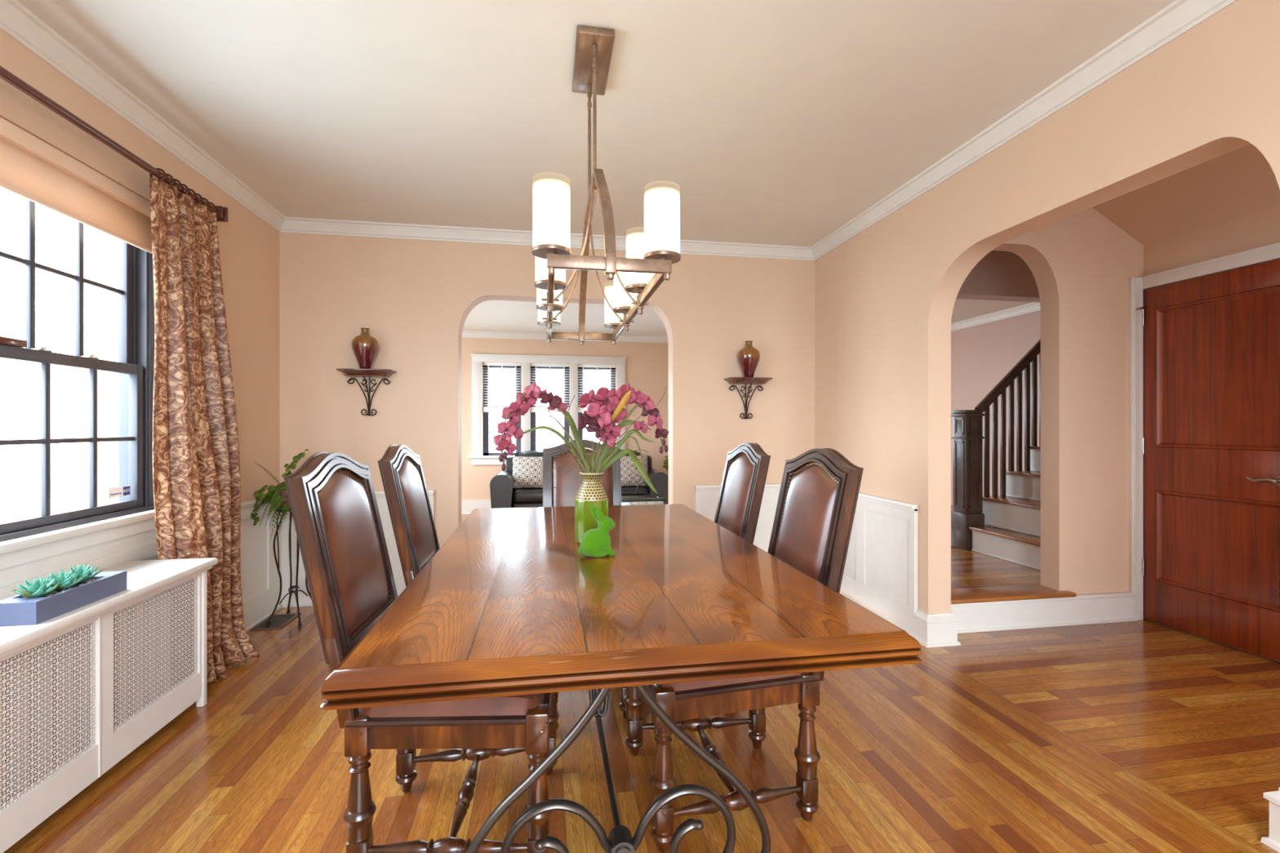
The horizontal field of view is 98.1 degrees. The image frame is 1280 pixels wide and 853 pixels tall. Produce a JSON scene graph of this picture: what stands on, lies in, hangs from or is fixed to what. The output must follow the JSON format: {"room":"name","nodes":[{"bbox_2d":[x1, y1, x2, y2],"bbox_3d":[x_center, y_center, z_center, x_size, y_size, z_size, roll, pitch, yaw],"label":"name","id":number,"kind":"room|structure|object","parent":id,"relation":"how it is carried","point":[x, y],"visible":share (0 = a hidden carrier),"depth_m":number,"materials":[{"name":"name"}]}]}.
{"room":"dining room","nodes":[
{"label":"dining room","id":0,"kind":"room"},
{"bbox_2d":[80,224,118,508],"bbox_3d":[-3.405,-0.080,5.585,0.950,2.560,4.050,0,0,-10],"label":"wall","id":1,"kind":"structure","parent":0,"point":[100,248],"depth_m":3.53,"materials":[{"name":"paint"}]},
{"bbox_2d":[0,29,279,502],"bbox_3d":[-2.034,-0.088,0.929,0.200,2.577,5.910,0,0,-10],"label":"wall","id":2,"kind":"structure","parent":0,"point":[249,246],"depth_m":3.14,"materials":[{"name":"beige paint"}]},
{"bbox_2d":[0,198,154,542],"bbox_3d":[-2.155,-0.307,1.719,0.184,1.415,1.810,0,0,-10],"label":"window","id":3,"kind":"structure","parent":2,"relation":"in","point":[135,366],"depth_m":2.33,"materials":[{"name":"glass"},{"name":"dark grey paint"}]},
{"bbox_2d":[0,116,152,253],"bbox_3d":[-2.095,-0.904,1.724,0.045,0.218,1.790,0,0,-10],"label":"roller shade","id":4,"kind":"object","parent":3,"relation":"attached to","point":[32,169],"visible":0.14,"depth_m":2.10,"materials":[{"name":"beige fabric"}]},
{"bbox_2d":[0,509,157,599],"bbox_3d":[-1.998,0.588,1.467,0.050,0.425,2.360,0,0,-10],"label":"wainscot","id":5,"kind":"structure","parent":2,"relation":"attached to","point":[108,544],"depth_m":2.08,"materials":[{"name":"white paint"}]},
{"bbox_2d":[0,65,228,222],"bbox_3d":[-1.983,-1.085,1.651,0.144,0.074,2.418,0,0,-10],"label":"curtain rod","id":6,"kind":"object","parent":2,"relation":"attached to","point":[222,213],"visible":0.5,"depth_m":2.04,"materials":[{"name":"brown metal"}]},
{"bbox_2d":[149,168,260,684],"bbox_3d":[-2.053,0.041,2.617,0.205,2.310,0.516,0,0,-4],"label":"curtain","id":7,"kind":"object","parent":6,"relation":"hanging from","point":[197,478],"visible":0.88,"depth_m":2.55,"materials":[{"name":"brown fabric"}]},
{"bbox_2d":[0,0,285,232],"bbox_3d":[-1.894,-1.335,0.896,0.064,0.084,5.700,0,0,-10],"label":"trim","id":8,"kind":"structure","parent":2,"relation":"attached to","point":[16,20],"depth_m":2.27,"materials":[{"name":"white paint"}]},
{"bbox_2d":[240,498,282,632],"bbox_3d":[-2.291,0.820,3.167,0.040,0.760,1.098,0,0,-10],"label":"wainscot","id":9,"kind":"structure","parent":2,"relation":"attached to","point":[260,576],"depth_m":3.41,"materials":[{"name":"white paint"}]},
{"bbox_2d":[279,232,814,547],"bbox_3d":[-0.556,-0.088,4.095,4.170,2.577,0.160,0,0,-10],"label":"wall","id":10,"kind":"structure","parent":0,"point":[416,298],"depth_m":3.88,"materials":[{"name":"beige paint"}]},
{"bbox_2d":[281,489,435,608],"bbox_3d":[-1.913,0.820,3.764,0.992,0.760,0.040,0,0,-10],"label":"wainscot","id":11,"kind":"structure","parent":10,"relation":"attached to","point":[304,600],"depth_m":3.71,"materials":[{"name":"white paint"}]},
{"bbox_2d":[336,368,396,415],"bbox_3d":[-1.832,-0.226,3.719,0.344,0.305,0.155,0,0,-10],"label":"wall shelf","id":12,"kind":"object","parent":10,"relation":"attached to","point":[363,373],"visible":1,"depth_m":3.74,"materials":[{"name":"brown wood"}]},
{"bbox_2d":[351,328,378,368],"bbox_3d":[-1.835,-0.516,3.711,0.166,0.276,0.166,0,0,-10],"label":"vase","id":13,"kind":"object","parent":12,"relation":"on","point":[365,347],"visible":0.9,"depth_m":3.66,"materials":[{"name":"ceramic"}]},
{"bbox_2d":[280,217,814,261],"bbox_3d":[-0.513,-1.335,3.988,3.820,0.084,0.064,0,0,-10],"label":"trim","id":14,"kind":"structure","parent":10,"relation":"attached to","point":[290,224],"depth_m":3.89,"materials":[{"name":"white paint"}]},
{"bbox_2d":[694,483,781,551],"bbox_3d":[0.892,0.820,4.238,0.974,0.760,0.040,0,0,-10],"label":"wainscot","id":15,"kind":"structure","parent":10,"relation":"attached to","point":[706,496],"depth_m":4.24,"materials":[{"name":"white paint"}]},
{"bbox_2d":[724,377,773,418],"bbox_3d":[0.818,-0.209,4.168,0.344,0.305,0.155,0,0,-10],"label":"wall shelf","id":16,"kind":"object","parent":10,"relation":"attached to","point":[731,380],"visible":1,"depth_m":4.17,"materials":[{"name":"brown wood"}]},
{"bbox_2d":[737,340,759,377],"bbox_3d":[0.815,-0.500,4.159,0.166,0.276,0.166,0,0,-10],"label":"vase","id":17,"kind":"object","parent":16,"relation":"on","point":[748,357],"visible":0.91,"depth_m":4.11,"materials":[{"name":"ceramic"}]},
{"bbox_2d":[461,337,668,500],"bbox_3d":[-1.676,-0.080,7.805,4.900,2.560,0.150,0,0,-10],"label":"wall","id":18,"kind":"structure","parent":0,"point":[646,363],"depth_m":7.86,"materials":[{"name":"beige paint"}]},
{"bbox_2d":[461,499,491,514],"bbox_3d":[-1.675,1.105,7.710,4.870,0.190,0.036,0,0,-10],"label":"baseboard","id":19,"kind":"structure","parent":18,"relation":"attached to","point":[467,506],"depth_m":7.60,"materials":[{"name":"white paint"}]},
{"bbox_2d":[467,353,626,465],"bbox_3d":[-1.263,-0.232,7.821,2.220,1.520,0.195,0,0,-10],"label":"window","id":20,"kind":"structure","parent":18,"relation":"in","point":[528,441],"depth_m":7.74,"materials":[{"name":"white paint"}]},
{"bbox_2d":[483,362,520,412],"bbox_3d":[-1.915,-0.544,7.720,0.512,0.688,0.052,0,0,-10],"label":"window blind","id":21,"kind":"object","parent":20,"relation":"attached to","point":[486,409],"visible":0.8,"depth_m":7.70,"materials":[{"name":"white plastic"}]},
{"bbox_2d":[530,363,568,412],"bbox_3d":[-1.267,-0.544,7.829,0.537,0.688,0.052,0,0,-10],"label":"window blind","id":22,"kind":"object","parent":20,"relation":"attached to","point":[534,409],"visible":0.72,"depth_m":7.81,"materials":[{"name":"white plastic"}]},
{"bbox_2d":[577,364,615,412],"bbox_3d":[-0.616,-0.544,7.939,0.537,0.688,0.052,0,0,-10],"label":"window blind","id":23,"kind":"object","parent":20,"relation":"attached to","point":[580,410],"visible":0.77,"depth_m":7.92,"materials":[{"name":"white plastic"}]},
{"bbox_2d":[462,330,667,342],"bbox_3d":[-1.673,-1.258,7.697,4.870,0.084,0.064,0,0,-10],"label":"trim","id":24,"kind":"structure","parent":18,"relation":"attached to","point":[465,334],"depth_m":7.72,"materials":[{"name":"white paint"}]},
{"bbox_2d":[17,0,1175,247],"bbox_3d":[-0.038,-1.407,1.185,3.820,0.060,5.750,0,0,-10],"label":"ceiling","id":25,"kind":"structure","parent":0,"point":[781,122],"depth_m":2.26,"materials":[{"name":"paint"}]},
{"bbox_2d":[531,25,680,345],"bbox_3d":[-0.180,-0.884,2.084,0.417,0.984,1.242,0,0,-10],"label":"chandelier","id":26,"kind":"object","parent":25,"relation":"hanging from","point":[651,254],"visible":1,"depth_m":1.83,"materials":[{"name":"white glass"}]},
{"bbox_2d":[3,514,1279,852],"bbox_3d":[0.452,1.225,3.322,5.600,0.050,9.800,0,0,-10],"label":"floor","id":27,"kind":"structure","parent":0,"point":[924,757],"depth_m":1.96,"materials":[{"name":"brown wood"}]},
{"bbox_2d":[0,557,217,852],"bbox_3d":[-1.789,0.882,1.236,0.325,0.635,2.334,0,0,-10],"label":"radiator cover","id":28,"kind":"object","parent":27,"relation":"on","point":[185,580],"depth_m":1.83,"materials":[{"name":"paint"}]},
{"bbox_2d":[0,622,95,812],"bbox_3d":[-1.723,0.840,1.445,0.001,0.410,0.785,0,0,-10],"label":"grille","id":29,"kind":"object","parent":28,"relation":"attached to","point":[51,646],"depth_m":1.64,"materials":[{"name":"white metal"}]},
{"bbox_2d":[0,564,127,626],"bbox_3d":[-1.807,0.507,1.745,0.119,0.116,0.348,0,0,-10],"label":"succulent planter","id":30,"kind":"object","parent":28,"relation":"on","point":[40,602],"visible":1,"depth_m":1.68,"materials":[{"name":"ceramic"}]},
{"bbox_2d":[113,577,197,732],"bbox_3d":[-1.838,0.840,2.124,0.001,0.410,0.478,0,0,-10],"label":"grille","id":31,"kind":"object","parent":28,"relation":"attached to","point":[193,582],"depth_m":2.10,"materials":[{"name":"white metal"}]},
{"bbox_2d":[249,613,301,630],"bbox_3d":[-2.231,1.195,3.410,0.170,0.008,0.270,0,0,-10],"label":"floor vent","id":32,"kind":"object","parent":27,"relation":"in","point":[278,621],"visible":0.88,"depth_m":3.39,"materials":[{"name":"brown metal"}]},
{"bbox_2d":[265,507,311,627],"bbox_3d":[-2.152,0.854,3.454,0.200,0.693,0.294,0,0,-10],"label":"plant stand","id":33,"kind":"object","parent":27,"relation":"on","point":[295,587],"visible":0.77,"depth_m":3.38,"materials":[{"name":"metal"}]},
{"bbox_2d":[250,448,309,537],"bbox_3d":[-2.122,0.408,3.405,0.461,0.536,0.293,0,0,10],"label":"potted fern","id":34,"kind":"object","parent":33,"relation":"on","point":[277,496],"visible":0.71,"depth_m":3.36,"materials":[{"name":"green plant"}]},
{"bbox_2d":[275,490,290,509],"bbox_3d":[-2.152,0.449,3.454,0.208,0.118,0.206,0,0,-10],"label":"basket pot","id":35,"kind":"object","parent":33,"relation":"on","point":[282,495],"depth_m":3.35,"materials":[{"name":"metal"}]},
{"bbox_2d":[284,452,559,852],"bbox_3d":[-0.594,0.637,1.657,0.683,1.125,0.547,0,0,-6],"label":"dining chair","id":36,"kind":"object","parent":27,"relation":"on","point":[331,496],"visible":0.82,"depth_m":1.45,"materials":[{"name":"brown wood"}]},
{"bbox_2d":[317,471,388,635],"bbox_3d":[-0.839,0.345,1.630,0.106,0.440,0.348,0,0,-6],"label":"cushion","id":37,"kind":"object","parent":36,"relation":"on","point":[348,516],"depth_m":1.58,"materials":[{"name":"brown leather"}]},
{"bbox_2d":[358,693,544,717],"bbox_3d":[-0.519,0.728,1.665,0.478,0.052,0.490,0,0,-6],"label":"seat cushion","id":38,"kind":"object","parent":36,"relation":"on","point":[522,705],"depth_m":1.45,"materials":[{"name":"brown leather"}]},
{"bbox_2d":[377,444,559,728],"bbox_3d":[-0.681,0.637,2.331,0.683,1.125,0.547,0,0,-9],"label":"dining chair","id":39,"kind":"object","parent":27,"relation":"on","point":[401,471],"visible":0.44,"depth_m":2.16,"materials":[{"name":"brown leather"}]},
{"bbox_2d":[397,458,435,569],"bbox_3d":[-0.925,0.345,2.294,0.106,0.440,0.348,0,0,-9],"label":"cushion","id":40,"kind":"object","parent":39,"relation":"on","point":[411,480],"depth_m":2.24,"materials":[{"name":"brown leather"}]},
{"bbox_2d":[489,449,668,508],"bbox_3d":[-0.771,0.755,7.223,2.215,0.891,0.800,0,0,-10],"label":"sofa","id":41,"kind":"object","parent":27,"relation":"on","point":[503,493],"visible":0.16,"depth_m":6.84,"materials":[{"name":"black leather"}]},
{"bbox_2d":[512,456,542,488],"bbox_3d":[-1.368,0.575,7.000,0.502,0.401,0.194,0,0,-3],"label":"throw pillow","id":42,"kind":"object","parent":41,"relation":"on","point":[527,472],"visible":0.78,"depth_m":6.93,"materials":[{"name":"fabric"}]},
{"bbox_2d":[513,487,542,502],"bbox_3d":[-1.173,0.855,7.063,0.835,0.150,0.540,0,0,-10],"label":"seat cushion","id":43,"kind":"object","parent":41,"relation":"on","point":[526,495],"depth_m":6.77,"materials":[{"name":"black leather"}]},
{"bbox_2d":[514,449,542,488],"bbox_3d":[-1.212,0.564,7.295,0.860,0.509,0.192,0,0,-10],"label":"cushion","id":44,"kind":"object","parent":41,"relation":"on","point":[537,453],"depth_m":7.27,"materials":[{"name":"beige fabric"}]},
{"bbox_2d":[595,449,643,486],"bbox_3d":[-0.379,0.564,7.436,0.860,0.509,0.192,0,0,-10],"label":"cushion","id":45,"kind":"object","parent":41,"relation":"on","point":[637,453],"depth_m":7.52,"materials":[{"name":"beige fabric"}]},
{"bbox_2d":[620,454,648,486],"bbox_3d":[-0.125,0.575,7.210,0.502,0.401,0.194,0,0,-16],"label":"throw pillow","id":46,"kind":"object","parent":41,"relation":"on","point":[630,474],"visible":0.49,"depth_m":7.14,"materials":[{"name":"fabric"}]},
{"bbox_2d":[621,485,648,493],"bbox_3d":[-0.340,0.855,7.204,0.835,0.150,0.540,0,0,-10],"label":"seat cushion","id":47,"kind":"object","parent":41,"relation":"on","point":[627,489],"depth_m":7.00,"materials":[{"name":"black leather"}]},
{"bbox_2d":[542,439,622,506],"bbox_3d":[-0.289,0.637,2.947,0.547,1.125,0.683,0,0,-10],"label":"dining chair","id":48,"kind":"object","parent":27,"relation":"on","point":[565,495],"visible":0.2,"depth_m":3.18,"materials":[{"name":"brown leather"}]},
{"bbox_2d":[551,448,613,506],"bbox_3d":[-0.330,0.345,3.191,0.348,0.440,0.106,0,0,-10],"label":"cushion","id":49,"kind":"object","parent":48,"relation":"on","point":[565,495],"depth_m":3.18,"materials":[{"name":"brown leather"}]},
{"bbox_2d":[320,503,921,852],"bbox_3d":[-0.150,0.810,2.003,1.120,0.774,2.000,0,0,-10],"label":"dining table","id":50,"kind":"object","parent":27,"relation":"on","point":[509,604],"visible":0.96,"depth_m":1.30,"materials":[{"name":"brown wood"}]},
{"bbox_2d":[574,471,608,543],"bbox_3d":[-0.177,0.295,2.034,0.123,0.256,0.123,0,0,-10],"label":"vase","id":51,"kind":"object","parent":50,"relation":"on","point":[591,492],"visible":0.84,"depth_m":1.99,"materials":[{"name":"green ceramic"}]},
{"bbox_2d":[493,381,669,493],"bbox_3d":[-0.202,0.044,1.996,0.609,0.411,0.270,0,0,4],"label":"orchid arrangement","id":52,"kind":"object","parent":51,"relation":"in","point":[606,406],"visible":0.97,"depth_m":1.96,"materials":[{"name":"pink plant"}]},
{"bbox_2d":[577,506,615,557],"bbox_3d":[-0.141,0.342,1.817,0.122,0.163,0.067,0,0,-10],"label":"rabbit figurine","id":53,"kind":"object","parent":50,"relation":"on","point":[596,543],"visible":1,"depth_m":1.80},
{"bbox_2d":[621,493,666,505],"bbox_3d":[-0.111,0.990,6.168,0.700,0.420,0.540,0,0,-10],"label":"coffee table","id":54,"kind":"object","parent":27,"relation":"on","point":[651,498],"visible":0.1,"depth_m":6.12,"materials":[{"name":"mirror"}]},
{"bbox_2d":[662,455,668,475],"bbox_3d":[0.531,0.769,7.643,0.429,0.861,0.377,0,0,-10],"label":"potted plant","id":55,"kind":"object","parent":27,"relation":"on","point":[665,461],"visible":0.09,"depth_m":7.66,"materials":[{"name":"green plant"}]},
{"bbox_2d":[618,442,770,718],"bbox_3d":[0.205,0.637,2.575,0.683,1.125,0.547,0,0,-10],"label":"dining chair","id":56,"kind":"object","parent":27,"relation":"on","point":[746,466],"visible":0.38,"depth_m":2.50,"materials":[{"name":"brown leather"}]},
{"bbox_2d":[717,454,754,536],"bbox_3d":[0.449,0.345,2.617,0.106,0.440,0.348,0,0,-10],"label":"cushion","id":57,"kind":"object","parent":56,"relation":"on","point":[739,475],"depth_m":2.57,"materials":[{"name":"brown leather"}]},
{"bbox_2d":[623,448,863,852],"bbox_3d":[0.320,0.637,1.862,0.683,1.125,0.547,0,0,-11],"label":"dining chair","id":58,"kind":"object","parent":27,"relation":"on","point":[815,510],"visible":0.74,"depth_m":1.69,"materials":[{"name":"brown leather"}]},
{"bbox_2d":[661,672,802,691],"bbox_3d":[0.246,0.728,1.848,0.478,0.052,0.490,0,0,-11],"label":"seat cushion","id":59,"kind":"object","parent":58,"relation":"on","point":[740,684],"depth_m":1.62,"materials":[{"name":"brown leather"}]},
{"bbox_2d":[774,463,837,581],"bbox_3d":[0.563,0.345,1.907,0.106,0.440,0.348,0,0,-11],"label":"cushion","id":60,"kind":"object","parent":58,"relation":"on","point":[806,511],"depth_m":1.86,"materials":[{"name":"brown leather"}]},
{"bbox_2d":[951,591,1137,633],"bbox_3d":[2.394,1.112,3.328,1.368,0.176,0.036,0,0,-10],"label":"step","id":61,"kind":"structure","parent":27,"relation":"on","point":[1117,606],"depth_m":3.33,"materials":[{"name":"white paint"}]},
{"bbox_2d":[462,298,1033,336],"bbox_3d":[0.221,-1.330,6.184,8.100,0.060,4.080,0,0,-10],"label":"ceiling","id":62,"kind":"structure","parent":0,"point":[504,316],"depth_m":6.60,"materials":[{"name":"paint"}]},
{"bbox_2d":[951,310,1040,505],"bbox_3d":[4.199,-0.150,6.203,0.150,2.300,4.770,0,0,-10],"label":"wall","id":63,"kind":"structure","parent":0,"point":[982,355],"depth_m":6.46,"materials":[{"name":"paint"}]},
{"bbox_2d":[951,302,1040,331],"bbox_3d":[4.008,-1.258,6.688,0.064,0.084,3.750,0,0,-10],"label":"trim","id":64,"kind":"structure","parent":63,"relation":"attached to","point":[1035,306],"depth_m":6.32,"materials":[{"name":"white paint"}]},
{"bbox_2d":[951,505,1040,588],"bbox_3d":[2.754,1.100,5.958,2.980,0.200,4.770,0,0,-10],"label":"floor","id":65,"kind":"structure","parent":0,"point":[969,568],"depth_m":3.82,"materials":[{"name":"brown wood"}]},
{"bbox_2d":[951,338,1040,570],"bbox_3d":[3.559,-0.139,4.253,1.743,2.277,1.128,0,0,-10],"label":"staircase","id":66,"kind":"structure","parent":65,"relation":"on","point":[1006,526],"depth_m":4.53,"materials":[{"name":"white paint"}]},
{"bbox_2d":[951,583,1076,604],"bbox_3d":[2.147,1.010,3.358,0.925,0.027,0.215,0,0,-10],"label":"nosing","id":67,"kind":"structure","parent":65,"relation":"attached to","point":[1036,591],"depth_m":3.31,"materials":[{"name":"brown wood"}]},
{"bbox_2d":[955,250,1039,302],"bbox_3d":[2.935,-1.522,4.529,2.900,0.955,0.150,0,0,-10],"label":"wall header","id":68,"kind":"structure","parent":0,"point":[999,275],"depth_m":4.45,"materials":[{"name":"paint"}]},
{"bbox_2d":[814,0,1279,613],"bbox_3d":[1.914,-0.400,1.516,0.140,3.200,5.750,0,0,-10],"label":"wall","id":69,"kind":"structure","parent":0,"point":[885,297],"depth_m":2.91,"materials":[{"name":"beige paint"}]},
{"bbox_2d":[839,492,918,636],"bbox_3d":[1.447,0.820,3.734,0.040,0.760,1.228,0,0,-10],"label":"wainscot","id":70,"kind":"structure","parent":69,"relation":"attached to","point":[880,573],"depth_m":3.42,"materials":[{"name":"white paint"}]},
{"bbox_2d":[913,608,960,648],"bbox_3d":[1.642,1.115,3.123,0.208,0.170,0.189,0,0,-10],"label":"baseboard","id":71,"kind":"structure","parent":69,"relation":"attached to","point":[939,629],"depth_m":3.05,"materials":[{"name":"white paint"}]},
{"bbox_2d":[811,0,1237,260],"bbox_3d":[1.809,-1.335,1.523,0.064,0.084,5.700,0,0,-10],"label":"trim","id":72,"kind":"structure","parent":69,"relation":"attached to","point":[1179,17],"depth_m":2.28,"materials":[{"name":"white paint"}]},
{"bbox_2d":[1260,787,1279,852],"bbox_3d":[2.136,1.115,0.201,0.208,0.170,2.884,0,0,-10],"label":"baseboard","id":73,"kind":"structure","parent":69,"relation":"attached to","point":[1273,841],"depth_m":1.58,"materials":[{"name":"white paint"}]},
{"bbox_2d":[991,207,1143,618],"bbox_3d":[2.468,-0.400,3.425,1.590,3.200,0.130,0,0,-10],"label":"wall","id":74,"kind":"structure","parent":0,"point":[1082,264],"depth_m":3.41,"materials":[{"name":"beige paint"}]},
{"bbox_2d":[1093,143,1279,245],"bbox_3d":[2.780,-1.592,1.105,1.550,0.937,4.650,0,0,-10],"label":"ceiling","id":75,"kind":"structure","parent":0,"point":[1241,181],"depth_m":3.01,"materials":[{"name":"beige paint"}]},
{"bbox_2d":[1143,204,1279,662],"bbox_3d":[3.590,-0.400,1.216,0.115,3.200,4.600,0,0,-10],"label":"wall","id":76,"kind":"structure","parent":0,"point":[1261,228],"depth_m":3.10,"materials":[{"name":"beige paint"}]},
{"bbox_2d":[1128,242,1279,662],"bbox_3d":[3.170,0.136,3.021,0.110,2.128,0.938,0,0,-10],"label":"door","id":77,"kind":"structure","parent":76,"relation":"attached to","point":[1204,352],"depth_m":3.12,"materials":[{"name":"brown wood"}]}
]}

